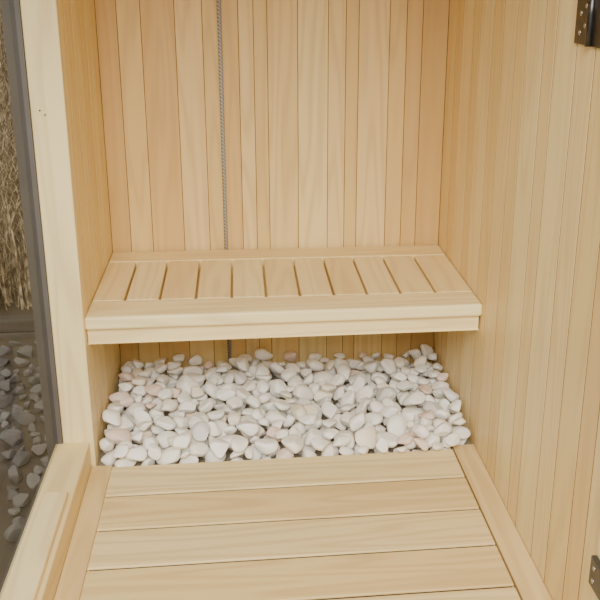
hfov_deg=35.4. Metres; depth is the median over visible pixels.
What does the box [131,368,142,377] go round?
pebble
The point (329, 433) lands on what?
pebble
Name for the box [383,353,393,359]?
pebble
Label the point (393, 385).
pebble
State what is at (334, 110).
wall
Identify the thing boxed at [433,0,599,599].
wall
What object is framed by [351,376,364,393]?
pebble
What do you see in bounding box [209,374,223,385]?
pebble
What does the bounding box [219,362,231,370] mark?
pebble
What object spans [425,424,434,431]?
pebble
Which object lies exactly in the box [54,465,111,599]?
trim
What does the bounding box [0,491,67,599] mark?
trim
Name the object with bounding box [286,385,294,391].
pebble
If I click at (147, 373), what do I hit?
pebble
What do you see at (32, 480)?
rock
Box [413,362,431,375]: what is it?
pebble
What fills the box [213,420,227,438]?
pebble
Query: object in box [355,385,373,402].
pebble
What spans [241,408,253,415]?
pebble
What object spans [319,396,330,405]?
pebble
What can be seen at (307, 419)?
pebble
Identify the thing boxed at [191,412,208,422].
pebble
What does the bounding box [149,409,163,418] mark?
pebble
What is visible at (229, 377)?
pebble
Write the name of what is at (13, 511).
rock
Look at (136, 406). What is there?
pebble
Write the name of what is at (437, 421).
pebble
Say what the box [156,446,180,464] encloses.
pebble
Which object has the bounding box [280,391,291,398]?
pebble
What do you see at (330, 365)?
pebble
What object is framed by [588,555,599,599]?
hinge
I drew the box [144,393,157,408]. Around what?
pebble
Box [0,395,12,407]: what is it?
rock
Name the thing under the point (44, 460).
rock
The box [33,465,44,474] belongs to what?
rock
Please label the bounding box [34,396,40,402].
rock
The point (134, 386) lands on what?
pebble
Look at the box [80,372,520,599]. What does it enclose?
floor
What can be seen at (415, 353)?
pebble
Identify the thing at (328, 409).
pebble
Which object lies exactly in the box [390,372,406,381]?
pebble
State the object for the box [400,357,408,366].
pebble
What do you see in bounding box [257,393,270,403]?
pebble
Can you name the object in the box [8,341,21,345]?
rock
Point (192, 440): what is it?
pebble
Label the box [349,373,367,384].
pebble
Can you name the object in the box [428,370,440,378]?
pebble
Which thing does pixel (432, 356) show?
pebble
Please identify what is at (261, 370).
pebble
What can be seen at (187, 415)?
pebble
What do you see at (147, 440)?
pebble
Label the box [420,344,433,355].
pebble
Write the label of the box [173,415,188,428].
pebble
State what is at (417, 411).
pebble
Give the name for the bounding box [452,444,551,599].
trim
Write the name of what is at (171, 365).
pebble
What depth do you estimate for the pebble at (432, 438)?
2.47 m
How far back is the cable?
2.74 m
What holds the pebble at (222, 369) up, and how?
on the pebble fill
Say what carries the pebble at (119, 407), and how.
on the pebble fill
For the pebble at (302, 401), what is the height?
0.028 m
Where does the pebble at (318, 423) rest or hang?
on the pebble fill
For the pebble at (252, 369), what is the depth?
2.89 m
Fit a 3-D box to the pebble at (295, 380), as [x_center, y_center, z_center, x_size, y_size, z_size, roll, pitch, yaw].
[-0.013,0.252,2.808,0.045,0.040,0.062,-7,21,-18]
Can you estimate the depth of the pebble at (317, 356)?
2.96 m
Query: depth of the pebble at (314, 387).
2.78 m
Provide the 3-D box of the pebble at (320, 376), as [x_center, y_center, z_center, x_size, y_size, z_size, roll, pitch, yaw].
[0.069,0.241,2.867,0.066,0.047,0.057,-14,24,-34]
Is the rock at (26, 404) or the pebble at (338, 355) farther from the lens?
the rock at (26, 404)
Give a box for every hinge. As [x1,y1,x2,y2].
[574,0,599,48]
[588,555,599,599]
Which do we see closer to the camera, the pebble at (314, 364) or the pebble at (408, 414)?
the pebble at (408, 414)
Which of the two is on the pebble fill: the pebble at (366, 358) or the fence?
the pebble at (366, 358)
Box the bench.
[85,245,481,345]
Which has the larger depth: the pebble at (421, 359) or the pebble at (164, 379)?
the pebble at (421, 359)
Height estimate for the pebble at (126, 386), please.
0.029 m
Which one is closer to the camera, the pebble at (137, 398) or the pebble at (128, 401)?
the pebble at (128, 401)
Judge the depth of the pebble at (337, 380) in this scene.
2.81 m
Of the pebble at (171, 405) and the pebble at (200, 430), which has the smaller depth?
the pebble at (200, 430)
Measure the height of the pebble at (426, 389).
0.026 m
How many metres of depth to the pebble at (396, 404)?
2.69 m
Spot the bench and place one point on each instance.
(376, 289)
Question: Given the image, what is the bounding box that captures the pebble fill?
[101,359,467,465]
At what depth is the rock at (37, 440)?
3.02 m
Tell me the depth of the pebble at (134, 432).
2.56 m
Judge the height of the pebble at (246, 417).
0.034 m
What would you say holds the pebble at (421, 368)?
on the pebble fill
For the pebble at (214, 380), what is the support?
on the pebble fill
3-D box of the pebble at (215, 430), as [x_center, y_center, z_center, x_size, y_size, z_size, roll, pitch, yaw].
[-0.227,0.344,2.515,0.039,0.038,0.036,-5,20,-15]
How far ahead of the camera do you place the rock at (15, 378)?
3.46 m
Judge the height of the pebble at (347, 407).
0.030 m
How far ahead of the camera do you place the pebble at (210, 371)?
2.89 m
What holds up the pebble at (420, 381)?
on the pebble fill
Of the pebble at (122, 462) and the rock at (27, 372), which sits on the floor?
the pebble at (122, 462)
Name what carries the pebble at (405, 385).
on the pebble fill
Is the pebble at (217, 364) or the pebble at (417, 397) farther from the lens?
the pebble at (217, 364)
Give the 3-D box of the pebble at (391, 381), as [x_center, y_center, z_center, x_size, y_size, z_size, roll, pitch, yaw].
[0.288,0.264,2.866,0.046,0.049,0.073,3,20,10]
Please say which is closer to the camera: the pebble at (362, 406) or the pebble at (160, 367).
the pebble at (362, 406)
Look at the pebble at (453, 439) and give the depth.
2.45 m
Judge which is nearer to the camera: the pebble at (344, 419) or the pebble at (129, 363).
the pebble at (344, 419)
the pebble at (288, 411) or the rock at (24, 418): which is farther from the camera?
the rock at (24, 418)
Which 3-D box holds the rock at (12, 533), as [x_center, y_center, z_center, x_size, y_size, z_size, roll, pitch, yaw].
[-0.758,0.615,2.517,0.070,0.061,0.053,-17,25,-39]
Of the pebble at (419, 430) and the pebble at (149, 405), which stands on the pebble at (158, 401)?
the pebble at (149, 405)
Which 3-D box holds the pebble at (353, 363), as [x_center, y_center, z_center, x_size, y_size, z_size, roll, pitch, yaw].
[0.164,0.203,2.986,0.059,0.042,0.053,14,24,35]
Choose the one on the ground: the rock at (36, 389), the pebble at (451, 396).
the rock at (36, 389)
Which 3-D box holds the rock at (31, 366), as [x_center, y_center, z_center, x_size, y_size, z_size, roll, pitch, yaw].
[-1.018,0.256,3.582,0.026,0.029,0.030,5,20,16]
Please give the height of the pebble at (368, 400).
0.026 m
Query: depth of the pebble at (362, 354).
2.99 m
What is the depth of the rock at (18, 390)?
3.37 m
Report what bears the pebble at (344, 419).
on the pebble fill
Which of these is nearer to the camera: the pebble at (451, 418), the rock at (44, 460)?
the pebble at (451, 418)
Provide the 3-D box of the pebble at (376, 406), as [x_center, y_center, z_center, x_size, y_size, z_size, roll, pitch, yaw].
[0.221,0.308,2.648,0.050,0.048,0.037,-7,20,-18]
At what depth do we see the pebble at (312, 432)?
2.50 m
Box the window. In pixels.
[0,0,62,591]
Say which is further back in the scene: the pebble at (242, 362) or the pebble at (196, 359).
the pebble at (196, 359)
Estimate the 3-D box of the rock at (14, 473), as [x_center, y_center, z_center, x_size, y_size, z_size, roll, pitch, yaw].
[-0.846,0.519,2.806,0.039,0.051,0.055,1,19,5]
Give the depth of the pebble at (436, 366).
2.88 m
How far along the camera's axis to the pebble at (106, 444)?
2.44 m
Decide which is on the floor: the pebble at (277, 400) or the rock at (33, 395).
the pebble at (277, 400)
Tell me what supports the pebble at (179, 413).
on the floor
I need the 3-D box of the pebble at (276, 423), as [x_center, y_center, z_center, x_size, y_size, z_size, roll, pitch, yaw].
[-0.062,0.340,2.554,0.031,0.027,0.041,3,20,10]
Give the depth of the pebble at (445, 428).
2.46 m
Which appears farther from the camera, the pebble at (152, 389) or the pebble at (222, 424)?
the pebble at (152, 389)
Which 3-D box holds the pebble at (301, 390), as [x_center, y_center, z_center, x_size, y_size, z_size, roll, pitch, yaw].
[0.007,0.272,2.746,0.067,0.053,0.050,-15,24,-36]
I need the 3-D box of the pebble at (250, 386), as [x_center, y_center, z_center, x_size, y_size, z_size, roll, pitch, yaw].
[-0.154,0.257,2.772,0.046,0.026,0.038,-16,25,-37]
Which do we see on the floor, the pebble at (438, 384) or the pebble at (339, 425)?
the pebble at (339, 425)
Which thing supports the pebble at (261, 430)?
on the floor
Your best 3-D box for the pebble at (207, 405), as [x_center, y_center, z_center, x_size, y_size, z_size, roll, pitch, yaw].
[-0.265,0.300,2.655,0.037,0.036,0.050,6,20,16]
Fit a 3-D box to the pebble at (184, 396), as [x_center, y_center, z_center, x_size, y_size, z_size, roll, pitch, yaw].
[-0.331,0.288,2.702,0.038,0.036,0.051,14,24,35]
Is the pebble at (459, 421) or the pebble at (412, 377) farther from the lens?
the pebble at (412, 377)
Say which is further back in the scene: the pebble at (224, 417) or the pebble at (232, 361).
the pebble at (232, 361)
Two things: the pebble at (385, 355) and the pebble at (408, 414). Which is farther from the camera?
the pebble at (385, 355)
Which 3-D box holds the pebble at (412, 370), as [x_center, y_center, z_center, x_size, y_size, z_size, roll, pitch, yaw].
[0.344,0.228,2.901,0.056,0.035,0.038,-4,20,-10]
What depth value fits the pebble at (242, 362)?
2.87 m
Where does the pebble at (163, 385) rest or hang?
on the pebble at (153, 397)
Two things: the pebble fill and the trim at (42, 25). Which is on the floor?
the pebble fill
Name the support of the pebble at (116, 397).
on the pebble fill
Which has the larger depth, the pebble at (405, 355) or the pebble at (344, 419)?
the pebble at (405, 355)
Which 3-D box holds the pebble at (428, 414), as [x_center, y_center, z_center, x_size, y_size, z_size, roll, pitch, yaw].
[0.353,0.319,2.607,0.039,0.027,0.050,-7,21,-20]
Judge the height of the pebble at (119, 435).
0.044 m
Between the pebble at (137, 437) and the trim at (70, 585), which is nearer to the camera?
the trim at (70, 585)
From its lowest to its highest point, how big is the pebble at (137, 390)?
0.030 m
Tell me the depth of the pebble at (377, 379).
2.81 m
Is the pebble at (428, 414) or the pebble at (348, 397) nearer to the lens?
the pebble at (428, 414)
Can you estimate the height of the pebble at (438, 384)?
0.044 m
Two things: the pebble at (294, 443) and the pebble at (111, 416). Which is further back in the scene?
the pebble at (111, 416)
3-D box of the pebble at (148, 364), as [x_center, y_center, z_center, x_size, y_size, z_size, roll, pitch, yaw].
[-0.471,0.210,2.954,0.033,0.042,0.043,5,20,14]
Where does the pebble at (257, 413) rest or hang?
on the pebble fill
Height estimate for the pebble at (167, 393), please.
0.035 m
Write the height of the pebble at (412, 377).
0.039 m
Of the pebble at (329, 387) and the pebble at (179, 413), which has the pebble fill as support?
the pebble at (329, 387)
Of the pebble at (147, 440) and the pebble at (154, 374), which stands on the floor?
the pebble at (154, 374)
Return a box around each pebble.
[99,438,114,450]
[102,409,120,425]
[105,428,131,444]
[107,403,123,413]
[109,391,129,402]
[112,444,128,457]
[114,416,133,430]
[114,457,136,466]
[117,440,132,448]
[118,372,133,381]
[118,382,132,391]
[119,382,135,392]
[119,397,133,406]
[121,365,131,372]
[124,361,141,372]
[125,406,134,424]
[125,446,146,460]
[128,402,145,417]
[130,431,155,444]
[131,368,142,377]
[131,431,142,441]
[132,359,143,367]
[132,376,146,385]
[132,386,146,396]
[133,424,154,431]
[134,394,141,402]
[134,410,151,428]
[138,369,151,377]
[138,421,152,430]
[138,431,152,443]
[142,396,151,404]
[143,367,161,379]
[143,436,157,450]
[144,362,154,368]
[144,384,161,395]
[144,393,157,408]
[145,378,154,385]
[145,403,155,409]
[148,398,164,412]
[148,443,161,459]
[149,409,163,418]
[152,415,162,425]
[154,358,165,365]
[154,382,165,389]
[155,363,167,372]
[155,416,176,429]
[156,376,168,384]
[156,431,177,448]
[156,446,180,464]
[157,388,172,399]
[160,374,177,387]
[161,399,178,411]
[166,362,180,369]
[167,367,182,374]
[167,436,175,446]
[170,388,181,397]
[172,411,184,418]
[172,431,190,448]
[173,354,184,362]
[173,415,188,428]
[174,427,187,434]
[176,375,200,395]
[177,391,191,402]
[178,401,195,412]
[182,365,202,375]
[185,412,194,418]
[186,373,204,385]
[188,354,202,365]
[188,416,204,428]
[188,429,205,445]
[189,442,208,456]
[190,398,199,405]
[191,386,203,397]
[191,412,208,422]
[191,421,209,440]
[199,398,213,412]
[204,361,214,369]
[204,367,220,380]
[204,382,218,399]
[205,377,217,384]
[207,409,224,420]
[207,421,221,435]
[208,415,227,421]
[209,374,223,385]
[209,438,229,457]
[211,385,222,403]
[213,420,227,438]
[215,365,227,372]
[215,389,235,400]
[216,360,225,367]
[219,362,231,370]
[220,383,236,391]
[220,435,247,448]
[223,426,236,434]
[224,372,234,383]
[226,394,245,411]
[226,396,242,409]
[228,358,238,369]
[228,412,240,425]
[231,436,247,451]
[233,371,246,384]
[235,356,248,371]
[236,388,250,403]
[236,420,258,435]
[239,354,251,361]
[239,415,258,423]
[241,382,255,391]
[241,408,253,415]
[241,424,263,438]
[244,365,256,379]
[244,446,261,459]
[246,395,260,408]
[251,408,263,419]
[254,439,278,454]
[255,348,272,359]
[255,366,269,379]
[257,375,271,381]
[257,379,269,392]
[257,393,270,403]
[258,417,268,425]
[263,400,279,412]
[265,410,285,425]
[266,427,281,441]
[269,362,284,375]
[270,379,286,396]
[271,398,283,401]
[272,419,282,427]
[273,402,290,410]
[276,430,287,438]
[276,448,293,458]
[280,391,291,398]
[281,366,296,381]
[281,434,303,453]
[283,351,296,361]
[283,414,294,426]
[284,398,294,403]
[284,404,293,415]
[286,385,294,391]
[287,363,300,372]
[287,376,302,386]
[288,426,300,436]
[291,404,306,419]
[293,384,313,400]
[296,398,310,405]
[296,404,318,421]
[297,361,305,368]
[298,414,316,424]
[302,368,311,375]
[302,373,312,385]
[304,416,321,430]
[304,428,323,446]
[306,359,323,370]
[308,353,321,359]
[308,383,320,394]
[310,437,329,450]
[313,371,333,382]
[313,403,321,417]
[314,389,332,401]
[319,357,329,362]
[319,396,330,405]
[321,401,336,418]
[322,383,336,391]
[322,418,336,427]
[322,428,338,439]
[326,360,334,369]
[330,374,344,386]
[333,386,343,399]
[333,414,345,430]
[333,435,350,445]
[334,353,344,358]
[334,358,348,369]
[334,431,354,448]
[337,363,350,379]
[340,390,354,407]
[340,404,355,412]
[340,411,354,427]
[344,386,354,391]
[346,358,361,368]
[349,370,359,377]
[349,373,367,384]
[349,411,364,430]
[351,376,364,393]
[354,397,376,409]
[355,362,364,369]
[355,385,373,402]
[355,401,366,413]
[355,427,375,448]
[359,352,366,358]
[359,397,372,404]
[362,356,374,361]
[363,360,378,372]
[363,422,376,430]
[364,412,382,425]
[365,372,374,385]
[370,400,384,417]
[371,352,380,358]
[371,430,385,449]
[374,376,386,384]
[375,436,387,452]
[376,361,383,371]
[376,383,388,388]
[376,387,396,401]
[380,357,396,373]
[380,406,398,417]
[381,396,393,406]
[382,432,397,447]
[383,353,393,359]
[387,414,406,437]
[388,379,398,384]
[389,383,400,392]
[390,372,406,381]
[394,357,404,368]
[394,402,401,411]
[396,380,413,390]
[397,433,411,444]
[399,393,408,404]
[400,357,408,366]
[401,366,409,374]
[401,408,414,421]
[402,351,409,357]
[402,391,425,405]
[406,368,418,379]
[407,374,419,385]
[408,349,420,357]
[409,382,417,390]
[409,427,418,437]
[411,408,424,420]
[412,424,428,438]
[413,356,426,366]
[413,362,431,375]
[413,438,428,450]
[415,364,426,372]
[417,378,429,384]
[418,384,431,393]
[418,409,434,419]
[419,417,432,424]
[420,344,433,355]
[422,367,433,376]
[423,401,442,412]
[424,432,439,447]
[425,395,435,402]
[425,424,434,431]
[426,353,436,360]
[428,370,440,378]
[431,381,448,390]
[432,386,451,397]
[432,442,443,449]
[433,363,442,370]
[433,396,447,402]
[433,409,449,419]
[434,418,446,427]
[434,422,451,435]
[436,373,448,380]
[438,398,449,411]
[442,388,458,401]
[445,433,459,445]
[447,412,462,425]
[448,399,460,412]
[451,426,470,438]
[452,417,465,424]
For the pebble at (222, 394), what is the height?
0.039 m
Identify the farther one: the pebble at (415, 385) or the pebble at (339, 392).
the pebble at (415, 385)
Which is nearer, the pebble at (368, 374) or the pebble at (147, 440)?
the pebble at (147, 440)
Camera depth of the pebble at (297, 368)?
2.89 m
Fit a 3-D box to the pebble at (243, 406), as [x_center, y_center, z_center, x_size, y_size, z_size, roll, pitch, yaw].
[-0.187,0.303,2.759,0.054,0.054,0.068,-15,24,-36]
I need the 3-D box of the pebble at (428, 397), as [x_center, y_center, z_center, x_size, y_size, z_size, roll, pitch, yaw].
[0.374,0.288,2.701,0.034,0.031,0.021,1,19,4]
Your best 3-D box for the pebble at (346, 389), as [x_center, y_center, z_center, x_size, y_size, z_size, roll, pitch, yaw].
[0.144,0.263,2.759,0.035,0.028,0.018,10,22,26]
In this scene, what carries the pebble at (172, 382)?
on the pebble fill
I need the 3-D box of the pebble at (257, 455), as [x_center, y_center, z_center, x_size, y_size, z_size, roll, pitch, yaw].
[-0.124,0.402,2.470,0.051,0.033,0.038,12,23,32]
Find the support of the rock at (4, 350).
on the ground
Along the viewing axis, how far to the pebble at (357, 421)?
2.50 m
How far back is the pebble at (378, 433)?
2.53 m
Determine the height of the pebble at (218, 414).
0.026 m
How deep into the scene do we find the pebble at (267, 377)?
2.80 m
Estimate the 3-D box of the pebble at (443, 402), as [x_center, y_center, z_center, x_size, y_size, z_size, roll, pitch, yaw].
[0.405,0.312,2.693,0.044,0.063,0.054,-5,20,-13]
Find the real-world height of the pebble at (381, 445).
0.040 m
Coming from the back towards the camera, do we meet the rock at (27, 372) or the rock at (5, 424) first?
the rock at (27, 372)
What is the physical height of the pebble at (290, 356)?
0.042 m
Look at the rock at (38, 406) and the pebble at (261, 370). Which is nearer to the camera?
the pebble at (261, 370)
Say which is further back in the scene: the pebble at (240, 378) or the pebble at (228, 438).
the pebble at (240, 378)
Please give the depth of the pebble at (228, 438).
2.47 m
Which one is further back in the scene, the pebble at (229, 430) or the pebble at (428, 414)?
the pebble at (428, 414)
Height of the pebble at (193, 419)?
0.052 m
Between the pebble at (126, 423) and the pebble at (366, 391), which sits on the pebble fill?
the pebble at (126, 423)
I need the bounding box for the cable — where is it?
[217,0,231,369]
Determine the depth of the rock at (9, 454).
2.92 m
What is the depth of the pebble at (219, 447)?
2.42 m
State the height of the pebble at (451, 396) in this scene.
0.034 m
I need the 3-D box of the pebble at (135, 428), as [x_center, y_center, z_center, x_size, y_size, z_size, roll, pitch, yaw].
[-0.432,0.359,2.621,0.067,0.037,0.067,4,20,12]
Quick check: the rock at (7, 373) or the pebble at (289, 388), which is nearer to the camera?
the pebble at (289, 388)
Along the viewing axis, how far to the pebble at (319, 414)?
2.69 m
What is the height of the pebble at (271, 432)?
0.042 m
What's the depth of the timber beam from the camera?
3.83 m
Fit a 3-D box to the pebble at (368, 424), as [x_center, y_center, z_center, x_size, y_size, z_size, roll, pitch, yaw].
[0.183,0.346,2.522,0.050,0.038,0.030,12,23,30]
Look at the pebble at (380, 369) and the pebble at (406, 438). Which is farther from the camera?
the pebble at (380, 369)
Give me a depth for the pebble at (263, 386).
2.76 m
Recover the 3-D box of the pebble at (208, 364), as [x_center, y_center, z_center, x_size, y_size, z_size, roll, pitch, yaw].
[-0.287,0.206,2.958,0.030,0.026,0.038,8,21,23]
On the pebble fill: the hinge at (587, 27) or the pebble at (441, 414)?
the pebble at (441, 414)
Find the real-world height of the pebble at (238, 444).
0.029 m
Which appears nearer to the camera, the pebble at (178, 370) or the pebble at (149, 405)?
the pebble at (149, 405)
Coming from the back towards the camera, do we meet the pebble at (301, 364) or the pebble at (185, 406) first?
the pebble at (301, 364)
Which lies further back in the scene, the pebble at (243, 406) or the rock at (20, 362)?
the rock at (20, 362)
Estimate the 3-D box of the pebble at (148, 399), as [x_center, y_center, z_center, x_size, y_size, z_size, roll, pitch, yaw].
[-0.439,0.289,2.688,0.028,0.029,0.039,18,26,41]
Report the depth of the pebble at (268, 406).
2.67 m
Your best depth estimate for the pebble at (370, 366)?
2.84 m
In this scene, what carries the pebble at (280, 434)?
on the pebble fill
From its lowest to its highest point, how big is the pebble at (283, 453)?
0.033 m
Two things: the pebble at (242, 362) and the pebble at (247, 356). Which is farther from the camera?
the pebble at (247, 356)
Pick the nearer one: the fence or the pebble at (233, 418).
the pebble at (233, 418)
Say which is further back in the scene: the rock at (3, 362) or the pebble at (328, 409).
the rock at (3, 362)
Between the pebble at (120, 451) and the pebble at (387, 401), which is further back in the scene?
the pebble at (387, 401)
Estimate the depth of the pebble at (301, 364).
2.94 m
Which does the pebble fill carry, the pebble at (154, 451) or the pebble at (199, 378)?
the pebble at (199, 378)
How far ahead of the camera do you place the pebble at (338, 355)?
2.98 m
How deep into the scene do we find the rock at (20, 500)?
2.66 m
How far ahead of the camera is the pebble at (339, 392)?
2.70 m
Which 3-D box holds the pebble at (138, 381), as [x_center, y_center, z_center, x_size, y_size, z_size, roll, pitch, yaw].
[-0.475,0.243,2.790,0.043,0.032,0.043,-1,19,-2]
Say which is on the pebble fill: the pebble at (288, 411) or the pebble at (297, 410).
the pebble at (297, 410)
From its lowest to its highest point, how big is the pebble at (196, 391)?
0.026 m
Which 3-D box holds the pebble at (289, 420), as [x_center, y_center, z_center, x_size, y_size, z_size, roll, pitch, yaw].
[-0.028,0.328,2.559,0.036,0.037,0.038,13,23,33]
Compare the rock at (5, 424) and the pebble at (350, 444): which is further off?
the rock at (5, 424)
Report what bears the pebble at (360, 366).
on the pebble at (368, 374)
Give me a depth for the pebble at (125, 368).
2.90 m
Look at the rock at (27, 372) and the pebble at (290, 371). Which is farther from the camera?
the rock at (27, 372)
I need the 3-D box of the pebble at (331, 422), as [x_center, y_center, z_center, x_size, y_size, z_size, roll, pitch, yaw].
[0.083,0.333,2.554,0.043,0.028,0.046,8,21,23]
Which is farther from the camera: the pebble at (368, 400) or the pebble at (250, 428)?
the pebble at (368, 400)
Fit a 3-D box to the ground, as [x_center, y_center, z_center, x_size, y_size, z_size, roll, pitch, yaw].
[-7.148,-5.237,13.088,11.380,4.112,29.500,-1,19,-3]
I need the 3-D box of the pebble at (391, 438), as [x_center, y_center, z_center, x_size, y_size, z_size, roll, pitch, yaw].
[0.239,0.373,2.485,0.050,0.031,0.055,8,21,23]
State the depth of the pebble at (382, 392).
2.72 m
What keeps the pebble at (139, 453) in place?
on the pebble fill
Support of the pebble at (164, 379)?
on the pebble fill
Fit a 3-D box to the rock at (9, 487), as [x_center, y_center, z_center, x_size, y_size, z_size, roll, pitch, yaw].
[-0.839,0.552,2.744,0.028,0.028,0.027,4,20,13]
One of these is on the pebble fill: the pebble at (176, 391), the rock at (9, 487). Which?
the pebble at (176, 391)
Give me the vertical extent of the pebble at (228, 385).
0.034 m
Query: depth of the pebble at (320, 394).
2.70 m
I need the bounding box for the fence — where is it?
[0,3,31,309]
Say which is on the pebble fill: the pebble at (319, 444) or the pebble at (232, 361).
the pebble at (319, 444)
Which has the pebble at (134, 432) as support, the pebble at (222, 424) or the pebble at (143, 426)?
the pebble at (143, 426)
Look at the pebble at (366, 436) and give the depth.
2.46 m
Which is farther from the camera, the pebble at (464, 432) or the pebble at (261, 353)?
the pebble at (261, 353)
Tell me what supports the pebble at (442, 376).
on the pebble fill
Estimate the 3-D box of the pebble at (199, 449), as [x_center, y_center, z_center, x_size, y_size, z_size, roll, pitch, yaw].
[-0.264,0.386,2.433,0.044,0.037,0.058,10,22,27]
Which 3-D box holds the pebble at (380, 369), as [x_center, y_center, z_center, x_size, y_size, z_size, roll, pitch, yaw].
[0.251,0.210,2.936,0.046,0.039,0.045,9,21,25]
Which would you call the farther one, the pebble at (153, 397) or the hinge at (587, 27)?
the pebble at (153, 397)
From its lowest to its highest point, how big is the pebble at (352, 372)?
0.028 m
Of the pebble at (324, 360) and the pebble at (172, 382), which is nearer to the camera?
the pebble at (172, 382)
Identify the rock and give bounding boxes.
[0,345,11,355]
[0,358,9,366]
[0,369,10,378]
[0,379,10,391]
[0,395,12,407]
[0,412,9,422]
[0,429,22,446]
[1,420,8,428]
[1,449,14,458]
[4,517,24,542]
[7,485,18,491]
[7,490,17,500]
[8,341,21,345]
[8,465,22,482]
[8,508,20,515]
[10,373,21,382]
[12,404,22,410]
[12,409,35,425]
[12,451,30,466]
[12,493,29,507]
[13,386,24,395]
[14,357,29,367]
[16,345,31,357]
[19,394,26,399]
[23,368,31,375]
[24,401,29,408]
[26,473,40,490]
[27,423,35,432]
[28,377,39,384]
[29,364,35,370]
[29,393,38,400]
[30,384,40,395]
[30,432,40,437]
[31,443,46,455]
[33,436,40,443]
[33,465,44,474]
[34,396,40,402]
[34,400,42,412]
[40,455,47,466]
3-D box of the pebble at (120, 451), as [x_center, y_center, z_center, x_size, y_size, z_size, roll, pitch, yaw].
[-0.456,0.384,2.402,0.043,0.032,0.039,4,20,11]
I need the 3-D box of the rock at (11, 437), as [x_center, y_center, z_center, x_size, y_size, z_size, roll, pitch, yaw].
[-0.927,0.440,3.016,0.080,0.055,0.060,1,19,4]
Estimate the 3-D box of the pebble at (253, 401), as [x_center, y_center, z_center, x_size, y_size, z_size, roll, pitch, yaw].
[-0.131,0.291,2.667,0.047,0.038,0.041,8,21,23]
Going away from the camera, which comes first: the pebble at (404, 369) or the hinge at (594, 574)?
the hinge at (594, 574)
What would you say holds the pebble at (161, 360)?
on the pebble fill
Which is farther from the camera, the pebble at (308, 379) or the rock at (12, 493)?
the pebble at (308, 379)
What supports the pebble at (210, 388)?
on the pebble fill
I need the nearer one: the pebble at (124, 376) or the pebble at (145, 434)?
the pebble at (145, 434)
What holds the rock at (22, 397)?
on the ground
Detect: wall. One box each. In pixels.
[61,0,120,458]
[94,0,449,374]
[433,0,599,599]
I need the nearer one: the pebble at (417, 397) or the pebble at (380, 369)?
the pebble at (417, 397)
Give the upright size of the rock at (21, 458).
0.050 m
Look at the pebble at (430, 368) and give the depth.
2.89 m
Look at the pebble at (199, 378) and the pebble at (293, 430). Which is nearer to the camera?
the pebble at (293, 430)
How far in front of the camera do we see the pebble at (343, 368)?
2.86 m
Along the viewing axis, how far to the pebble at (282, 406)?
2.63 m
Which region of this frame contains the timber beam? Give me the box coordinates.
[0,314,35,338]
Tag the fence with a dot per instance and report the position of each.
(11, 259)
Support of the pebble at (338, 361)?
on the pebble fill
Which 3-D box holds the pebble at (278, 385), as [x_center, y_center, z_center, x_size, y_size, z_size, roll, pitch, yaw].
[-0.062,0.263,2.791,0.052,0.050,0.055,-6,20,-17]
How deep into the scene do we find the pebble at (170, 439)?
2.46 m
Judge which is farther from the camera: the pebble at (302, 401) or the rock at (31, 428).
the rock at (31, 428)
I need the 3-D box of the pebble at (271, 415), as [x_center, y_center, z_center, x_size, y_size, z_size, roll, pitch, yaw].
[-0.065,0.331,2.611,0.066,0.051,0.070,-3,20,-9]
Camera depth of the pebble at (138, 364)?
2.91 m
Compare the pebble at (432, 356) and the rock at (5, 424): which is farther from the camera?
the rock at (5, 424)
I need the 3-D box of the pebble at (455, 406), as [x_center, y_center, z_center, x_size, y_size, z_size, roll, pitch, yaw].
[0.431,0.294,2.622,0.037,0.034,0.042,1,19,3]
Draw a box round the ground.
[0,13,47,584]
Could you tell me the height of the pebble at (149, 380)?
0.030 m
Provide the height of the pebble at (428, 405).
0.037 m
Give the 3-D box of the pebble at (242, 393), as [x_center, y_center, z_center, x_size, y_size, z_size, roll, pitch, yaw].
[-0.158,0.279,2.715,0.041,0.054,0.057,7,21,19]
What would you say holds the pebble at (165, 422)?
on the pebble fill
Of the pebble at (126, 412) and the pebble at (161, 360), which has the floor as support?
the pebble at (126, 412)
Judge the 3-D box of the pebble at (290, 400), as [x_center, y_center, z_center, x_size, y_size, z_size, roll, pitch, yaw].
[-0.030,0.290,2.692,0.034,0.017,0.026,0,19,0]
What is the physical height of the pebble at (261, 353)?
0.038 m
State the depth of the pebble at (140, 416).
2.56 m
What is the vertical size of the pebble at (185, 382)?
0.059 m
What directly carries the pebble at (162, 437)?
on the floor
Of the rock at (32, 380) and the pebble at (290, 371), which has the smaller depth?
the pebble at (290, 371)
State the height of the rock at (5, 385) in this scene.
0.047 m
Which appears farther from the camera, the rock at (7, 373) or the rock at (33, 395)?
the rock at (7, 373)
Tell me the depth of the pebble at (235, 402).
2.65 m
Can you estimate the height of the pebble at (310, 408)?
0.047 m
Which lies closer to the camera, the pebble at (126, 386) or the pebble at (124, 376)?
the pebble at (126, 386)
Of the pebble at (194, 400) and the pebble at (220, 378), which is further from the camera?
the pebble at (220, 378)
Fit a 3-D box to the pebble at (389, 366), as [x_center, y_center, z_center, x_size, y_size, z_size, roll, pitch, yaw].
[0.274,0.200,2.887,0.047,0.049,0.061,7,21,20]
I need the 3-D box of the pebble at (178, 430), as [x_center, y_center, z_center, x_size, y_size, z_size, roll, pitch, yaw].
[-0.319,0.360,2.555,0.036,0.025,0.046,-16,25,-38]
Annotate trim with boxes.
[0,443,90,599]
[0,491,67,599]
[20,0,98,466]
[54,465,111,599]
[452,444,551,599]
[592,532,599,599]
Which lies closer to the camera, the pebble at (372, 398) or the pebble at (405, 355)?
the pebble at (372, 398)
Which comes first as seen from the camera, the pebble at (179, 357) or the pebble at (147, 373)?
the pebble at (147, 373)
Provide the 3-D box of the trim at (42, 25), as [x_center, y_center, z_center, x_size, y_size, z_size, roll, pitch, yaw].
[-0.571,-0.306,2.200,0.078,1.600,0.062,-1,19,-3]
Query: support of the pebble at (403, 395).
on the pebble fill

